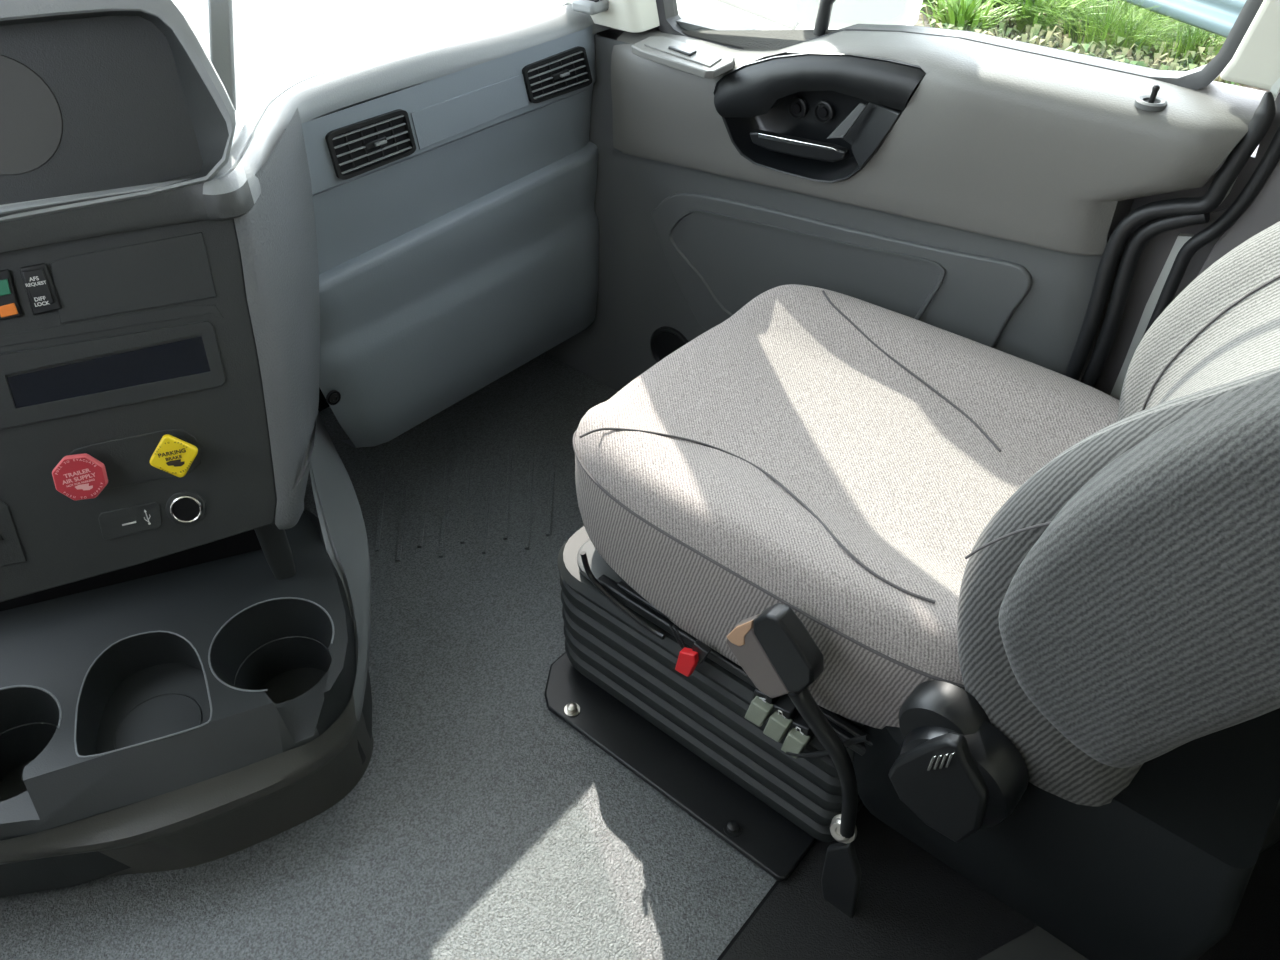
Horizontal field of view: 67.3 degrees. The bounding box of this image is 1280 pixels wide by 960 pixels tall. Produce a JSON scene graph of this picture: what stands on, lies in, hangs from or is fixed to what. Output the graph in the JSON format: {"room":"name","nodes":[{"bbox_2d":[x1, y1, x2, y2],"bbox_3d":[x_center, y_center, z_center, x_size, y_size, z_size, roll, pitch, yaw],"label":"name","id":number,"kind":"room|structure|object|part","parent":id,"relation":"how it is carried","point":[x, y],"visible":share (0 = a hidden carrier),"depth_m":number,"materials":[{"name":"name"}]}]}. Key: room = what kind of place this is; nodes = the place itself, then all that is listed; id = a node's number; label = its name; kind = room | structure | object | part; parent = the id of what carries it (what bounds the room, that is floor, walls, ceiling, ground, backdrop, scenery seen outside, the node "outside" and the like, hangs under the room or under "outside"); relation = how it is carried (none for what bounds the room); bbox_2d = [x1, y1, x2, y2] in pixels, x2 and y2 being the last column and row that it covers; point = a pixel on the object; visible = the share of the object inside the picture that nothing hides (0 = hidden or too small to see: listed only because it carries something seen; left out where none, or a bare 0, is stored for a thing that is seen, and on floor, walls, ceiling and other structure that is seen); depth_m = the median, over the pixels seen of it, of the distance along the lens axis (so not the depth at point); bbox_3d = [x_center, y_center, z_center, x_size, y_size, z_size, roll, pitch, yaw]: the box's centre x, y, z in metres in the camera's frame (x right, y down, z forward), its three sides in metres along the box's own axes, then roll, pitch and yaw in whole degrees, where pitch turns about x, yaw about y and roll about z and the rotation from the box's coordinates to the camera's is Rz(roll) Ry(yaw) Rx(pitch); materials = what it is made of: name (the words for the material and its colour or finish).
{"room":"truck cab interior","nodes":[
{"label":"truck cab interior","id":0,"kind":"room"},
{"bbox_2d":[322,93,391,116],"bbox_3d":[-1.122,-0.588,1.258,0.380,2.135,2.300,29,48,29],"label":"wall","id":1,"kind":"structure","parent":0,"point":[391,93],"depth_m":2.06,"materials":[{"name":"plastic"}]},
{"bbox_2d":[0,352,1279,959],"bbox_3d":[-0.110,0.647,1.193,2.808,0.045,2.300,29,48,29],"label":"floor","id":2,"kind":"structure","parent":0,"point":[479,823],"depth_m":1.33,"materials":[{"name":"carpet"}]},
{"bbox_2d":[0,411,373,897],"bbox_3d":[-0.732,0.217,1.426,0.699,0.313,0.665,-18,44,-20],"label":"tray","id":3,"kind":"object","parent":2,"relation":"on","point":[199,714],"visible":0.99,"depth_m":1.33,"materials":[{"name":"black plastic"}]},
{"bbox_2d":[0,0,633,447],"bbox_3d":[-0.575,-0.353,1.708,0.754,0.812,1.394,29,48,29],"label":"dashboard","id":4,"kind":"object","parent":2,"relation":"on","point":[464,212],"visible":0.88,"depth_m":1.60,"materials":[{"name":"grey plastic"}]},
{"bbox_2d":[0,0,236,221],"bbox_3d":[-0.679,-0.454,1.121,0.442,0.266,0.276,-14,43,-16],"label":"hood","id":5,"kind":"object","parent":4,"relation":"on","point":[96,95],"visible":0.98,"depth_m":1.09,"materials":[{"name":"grey plastic"}]},
{"bbox_3d":[-0.535,-0.559,1.232,0.048,0.167,0.110,10,42,12],"label":"moulding","id":6,"kind":"part","parent":5,"relation":"part of","materials":[{"name":"grey plastic"}]},
{"bbox_2d":[0,107,319,611],"bbox_3d":[-0.694,-0.014,1.283,0.756,0.721,0.293,-24,46,-25],"label":"console","id":7,"kind":"object","parent":4,"relation":"attached to","point":[204,333],"depth_m":1.20,"materials":[{"name":"grey plastic"}]},
{"bbox_2d":[0,269,21,319],"bbox_3d":[-0.733,-0.211,1.101,0.035,0.052,0.020,-14,42,-16],"label":"rocker switch","id":8,"kind":"object","parent":7,"relation":"attached to","point":[10,279],"depth_m":1.10,"materials":[{"name":"orange"}]},
{"bbox_3d":[-0.837,0.067,1.174,0.132,0.104,0.035,-13,42,-15],"label":"pocket door","id":9,"kind":"part","parent":7,"relation":"part of","materials":[{"name":"grey plastic"}]},
{"bbox_2d":[20,263,61,314],"bbox_3d":[-0.695,-0.221,1.112,0.031,0.053,0.019,-15,43,-17],"label":"rocker switch","id":10,"kind":"object","parent":7,"relation":"attached to","point":[40,283],"depth_m":1.11,"materials":[{"name":"grey plastic"}]},
{"bbox_3d":[-0.684,-0.011,1.176,0.058,0.057,0.052,-12,42,-14],"label":"trailer air supply knob","id":11,"kind":"part","parent":7,"relation":"part of","materials":[{"name":"red plastic"}]},
{"bbox_3d":[-0.638,-0.025,1.214,0.157,0.059,0.021,-14,42,-15],"label":"knob plate","id":12,"kind":"part","parent":7,"relation":"part of","materials":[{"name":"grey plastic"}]},
{"bbox_3d":[-0.704,-0.076,1.188,0.498,0.420,0.156,-14,43,-16],"label":"control panel","id":13,"kind":"part","parent":7,"relation":"part of","materials":[{"name":"grey plastic"}]},
{"bbox_3d":[-0.585,-0.037,1.205,0.057,0.056,0.051,-15,43,-16],"label":"parking brake knob","id":14,"kind":"part","parent":7,"relation":"part of","materials":[{"name":"yellow plastic"}]},
{"bbox_2d":[166,490,206,525],"bbox_3d":[-0.592,0.037,1.256,0.029,0.047,0.044,29,48,29],"label":"power outlet","id":15,"kind":"object","parent":7,"relation":"attached to","point":[183,507],"depth_m":1.25,"materials":[{"name":"grey plastic"}]},
{"bbox_2d":[325,109,415,179],"bbox_3d":[-0.401,-0.499,1.416,0.042,0.072,0.148,29,48,29],"label":"air vent","id":16,"kind":"object","parent":4,"relation":"attached to","point":[364,143],"depth_m":1.41,"materials":[{"name":"black plastic"}]},
{"bbox_3d":[-0.265,-0.590,1.532,0.002,0.058,0.245,29,48,29],"label":"trim plate","id":17,"kind":"part","parent":4,"relation":"part of","materials":[{"name":"grey plastic"}]},
{"bbox_2d":[522,46,591,102],"bbox_3d":[-0.147,-0.695,1.644,0.042,0.070,0.163,29,48,29],"label":"air vent","id":18,"kind":"object","parent":4,"relation":"attached to","point":[551,74],"depth_m":1.63,"materials":[{"name":"black plastic"}]},
{"bbox_3d":[-0.198,-0.571,2.014,0.650,0.745,0.009,30,49,30],"label":"kick panel","id":19,"kind":"part","parent":4,"relation":"part of","materials":[{"name":"grey plastic"}]},
{"bbox_2d":[572,0,608,14],"bbox_3d":[-0.075,-0.815,1.642,0.050,0.020,0.075,29,48,29],"label":"vent","id":20,"kind":"object","parent":4,"relation":"attached to","point":[580,7],"depth_m":1.62,"materials":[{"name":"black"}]},
{"bbox_2d":[544,221,1279,959],"bbox_3d":[0.398,-0.038,1.052,1.082,1.181,0.713,29,48,29],"label":"passenger seat","id":21,"kind":"object","parent":2,"relation":"on","point":[1045,602],"visible":0.96,"depth_m":1.04,"materials":[{"name":"grey fabric"}]},
{"bbox_3d":[0.046,0.201,1.236,0.003,0.024,0.027,-27,48,-28],"label":"tab rod","id":22,"kind":"part","parent":21,"relation":"part of","materials":[{"name":"black paint"}]},
{"bbox_3d":[0.051,0.200,1.230,0.003,0.024,0.027,-27,48,-28],"label":"tab rod","id":23,"kind":"part","parent":21,"relation":"part of","materials":[{"name":"black paint"}]},
{"bbox_3d":[0.197,0.285,1.574,0.490,0.010,0.602,29,48,29],"label":"floor plate","id":24,"kind":"part","parent":21,"relation":"part of","materials":[{"name":"black paint"}]},
{"bbox_3d":[0.077,0.219,1.213,0.026,0.035,0.010,29,48,29],"label":"tab arm","id":25,"kind":"part","parent":21,"relation":"part of","materials":[{"name":"black paint"}]},
{"bbox_3d":[0.112,0.232,1.232,0.440,0.016,0.016,29,48,29],"label":"slide rail","id":26,"kind":"part","parent":21,"relation":"part of","materials":[{"name":"black paint"}]},
{"bbox_3d":[0.124,0.224,1.204,0.400,0.006,0.010,29,48,29],"label":"slide rail","id":27,"kind":"part","parent":21,"relation":"part of","materials":[{"name":"black paint"}]},
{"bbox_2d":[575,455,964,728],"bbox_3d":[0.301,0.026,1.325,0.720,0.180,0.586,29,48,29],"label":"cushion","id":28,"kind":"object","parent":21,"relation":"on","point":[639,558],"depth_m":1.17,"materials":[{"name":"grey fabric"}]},
{"bbox_2d":[726,603,869,918],"bbox_3d":[0.198,0.422,1.206,0.254,0.690,0.036,29,48,29],"label":"seat belt buckle","id":29,"kind":"object","parent":21,"relation":"attached to","point":[774,648],"visible":0.98,"depth_m":1.07,"materials":[{"name":"black plastic"}]},
{"bbox_2d":[575,284,1119,684],"bbox_3d":[0.301,-0.043,1.266,0.716,0.097,0.582,29,48,29],"label":"seat cushion","id":30,"kind":"object","parent":21,"relation":"on","point":[839,460],"depth_m":1.23,"materials":[{"name":"grey fabric"}]},
{"bbox_3d":[0.300,0.298,0.955,0.100,0.144,0.018,29,48,29],"label":"lever arm","id":31,"kind":"part","parent":21,"relation":"part of","materials":[{"name":"black plastic"}]},
{"bbox_3d":[0.652,-0.082,0.810,0.492,0.800,0.552,29,48,29],"label":"backrest","id":32,"kind":"part","parent":21,"relation":"part of","materials":[{"name":"grey fabric"}]},
{"bbox_3d":[0.379,0.049,0.629,0.222,0.398,0.111,29,48,29],"label":"armrest","id":33,"kind":"part","parent":21,"relation":"part of","materials":[{"name":"grey fabric"}]},
{"bbox_3d":[0.641,-0.108,0.840,0.424,0.800,0.498,29,48,29],"label":"backrest","id":34,"kind":"part","parent":21,"relation":"part of","materials":[{"name":"grey fabric"}]},
{"bbox_2d":[978,799,1279,959],"bbox_3d":[0.891,0.616,1.004,0.961,0.262,0.950,29,48,29],"label":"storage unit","id":35,"kind":"object","parent":2,"relation":"on","point":[1037,943],"visible":0.02,"depth_m":1.22,"materials":[{"name":"black plastic"}]},
{"bbox_2d":[565,0,1279,399],"bbox_3d":[0.624,-0.597,1.180,2.900,1.930,0.141,29,48,29],"label":"door frame","id":36,"kind":"structure","parent":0,"point":[1161,257],"depth_m":1.27,"materials":[{"name":"grey plastic"}]},
{"bbox_2d":[611,25,1275,381],"bbox_3d":[0.352,-0.348,1.609,1.013,0.813,0.180,29,48,29],"label":"door","id":37,"kind":"structure","parent":36,"relation":"in","point":[982,193],"depth_m":1.44,"materials":[{"name":"grey plastic"}]},
{"bbox_2d":[668,45,696,55],"bbox_3d":[0.067,-0.694,1.553,0.052,0.006,0.023,29,48,29],"label":"switch","id":38,"kind":"object","parent":37,"relation":"attached to","point":[673,50],"depth_m":1.55,"materials":[{"name":"black plastic"}]},
{"bbox_2d":[631,36,734,78],"bbox_3d":[0.068,-0.689,1.563,0.191,0.012,0.099,29,48,29],"label":"switch plate","id":39,"kind":"object","parent":37,"relation":"attached to","point":[706,63],"depth_m":1.54,"materials":[{"name":"grey plastic"}]},
{"bbox_3d":[0.250,-0.529,1.524,0.178,0.036,0.016,29,48,29],"label":"pull lever","id":40,"kind":"part","parent":37,"relation":"part of","materials":[{"name":"black plastic"}]},
{"bbox_2d":[789,0,922,28],"bbox_3d":[0.160,-1.155,1.571,0.731,0.731,0.183,16,43,18],"label":"mirror","id":41,"kind":"object","parent":37,"relation":"attached to","point":[845,13],"visible":0.84,"depth_m":1.65,"materials":[{"name":"white paint"}]},
{"bbox_2d":[656,0,1263,89],"bbox_3d":[0.386,-0.996,1.126,1.045,1.074,0.044,29,48,29],"label":"window","id":42,"kind":"structure","parent":36,"relation":"in","point":[1199,77],"depth_m":1.30,"materials":[{"name":"clear glass"}]},
{"bbox_3d":[0.753,-0.238,1.332,0.169,0.662,0.010,29,48,29],"label":"jamb panel","id":43,"kind":"part","parent":36,"relation":"part of","materials":[{"name":"grey plastic"}]},
{"bbox_3d":[1.187,0.097,1.122,1.200,0.893,0.060,29,48,29],"label":"pillar trim","id":44,"kind":"part","parent":36,"relation":"part of","materials":[{"name":"grey"}]},
{"label":"outside","id":45,"kind":"structure","parent":0,"visible":0},
{"bbox_2d":[677,0,919,29],"bbox_3d":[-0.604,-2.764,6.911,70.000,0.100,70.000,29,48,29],"label":"ground","id":46,"kind":"structure","parent":45,"point":[714,9],"depth_m":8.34,"materials":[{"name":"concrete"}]},
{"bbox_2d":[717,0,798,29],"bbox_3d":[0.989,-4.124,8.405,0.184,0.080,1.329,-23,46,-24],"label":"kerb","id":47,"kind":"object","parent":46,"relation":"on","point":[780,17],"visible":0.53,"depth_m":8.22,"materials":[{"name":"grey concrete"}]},
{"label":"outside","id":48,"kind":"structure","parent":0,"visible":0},
{"bbox_2d":[915,0,1269,91],"bbox_3d":[8.223,-6.507,11.222,6.366,0.050,17.828,29,48,29],"label":"verge","id":49,"kind":"structure","parent":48,"point":[926,21],"depth_m":8.00,"materials":[{"name":"green plant"}]},
{"bbox_2d":[921,0,935,9],"bbox_3d":[2.573,-4.336,8.423,0.780,0.298,0.843,-4,41,-4],"label":"leafy weed","id":50,"kind":"object","parent":49,"relation":"on","point":[930,1],"visible":0.28,"depth_m":8.31,"materials":[{"name":"green plant"}]},
{"bbox_2d":[919,0,1033,31],"bbox_3d":[2.654,-3.777,7.731,0.922,0.349,0.783,22,45,24],"label":"leafy weed","id":51,"kind":"object","parent":49,"relation":"on","point":[957,14],"visible":0.74,"depth_m":7.64,"materials":[{"name":"green plant"}]},
{"bbox_2d":[959,0,1041,18],"bbox_3d":[3.069,-4.158,8.106,1.099,0.441,1.050,29,48,29],"label":"leafy weed","id":52,"kind":"object","parent":49,"relation":"on","point":[982,1],"visible":0.09,"depth_m":7.90,"materials":[{"name":"green plant"}]},
{"bbox_2d":[991,0,1120,38],"bbox_3d":[3.288,-3.841,7.766,1.096,0.402,1.074,0,41,-1],"label":"grass tuft","id":53,"kind":"object","parent":49,"relation":"on","point":[1023,21],"visible":0.65,"depth_m":7.67,"materials":[{"name":"green plant"}]},
{"bbox_2d":[1033,4,1119,45],"bbox_3d":[3.439,-3.558,7.548,0.740,0.256,0.662,14,42,15],"label":"grass tuft","id":54,"kind":"object","parent":49,"relation":"on","point":[1074,26],"visible":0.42,"depth_m":7.52,"materials":[{"name":"green plant"}]},
{"bbox_2d":[914,0,1256,87],"bbox_3d":[4.100,-4.079,8.201,4.261,0.197,4.121,1,41,1],"label":"ground cover","id":55,"kind":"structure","parent":49,"relation":"on","point":[1035,33],"depth_m":7.25,"materials":[{"name":"green plant"}]},
{"bbox_2d":[1023,0,1181,58],"bbox_3d":[3.700,-3.607,7.407,1.462,0.514,1.514,29,48,29],"label":"grass tuft","id":56,"kind":"object","parent":49,"relation":"on","point":[1087,40],"visible":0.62,"depth_m":7.38,"materials":[{"name":"green plant"}]},
{"bbox_2d":[1044,0,1210,60],"bbox_3d":[3.761,-3.489,7.329,1.249,0.437,0.988,-17,43,-19],"label":"grass tuft","id":57,"kind":"object","parent":49,"relation":"on","point":[1123,33],"visible":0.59,"depth_m":7.30,"materials":[{"name":"green plant"}]},
{"bbox_2d":[1096,0,1191,36],"bbox_3d":[4.174,-3.832,7.771,0.936,0.381,1.037,29,48,29],"label":"grass tuft","id":58,"kind":"object","parent":49,"relation":"on","point":[1125,9],"visible":0.11,"depth_m":7.73,"materials":[{"name":"green plant"}]},
{"bbox_2d":[1120,5,1225,70],"bbox_3d":[4.151,-3.324,7.161,1.236,0.405,1.235,29,48,29],"label":"grass tuft","id":59,"kind":"object","parent":49,"relation":"on","point":[1195,39],"visible":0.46,"depth_m":7.13,"materials":[{"name":"green plant"}]},
{"bbox_2d":[1142,19,1224,62],"bbox_3d":[4.332,-3.318,7.196,0.955,0.350,0.924,-15,43,-17],"label":"grass tuft","id":60,"kind":"object","parent":49,"relation":"on","point":[1215,35],"visible":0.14,"depth_m":7.22,"materials":[{"name":"green plant"}]},
{"bbox_2d":[1122,0,1246,37],"bbox_3d":[4.147,-3.187,6.836,0.244,0.680,8.599,-14,43,-16],"label":"guard rail","id":61,"kind":"object","parent":49,"relation":"on","point":[1218,17],"visible":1,"depth_m":6.84,"materials":[{"name":"grey metal"}]}
]}

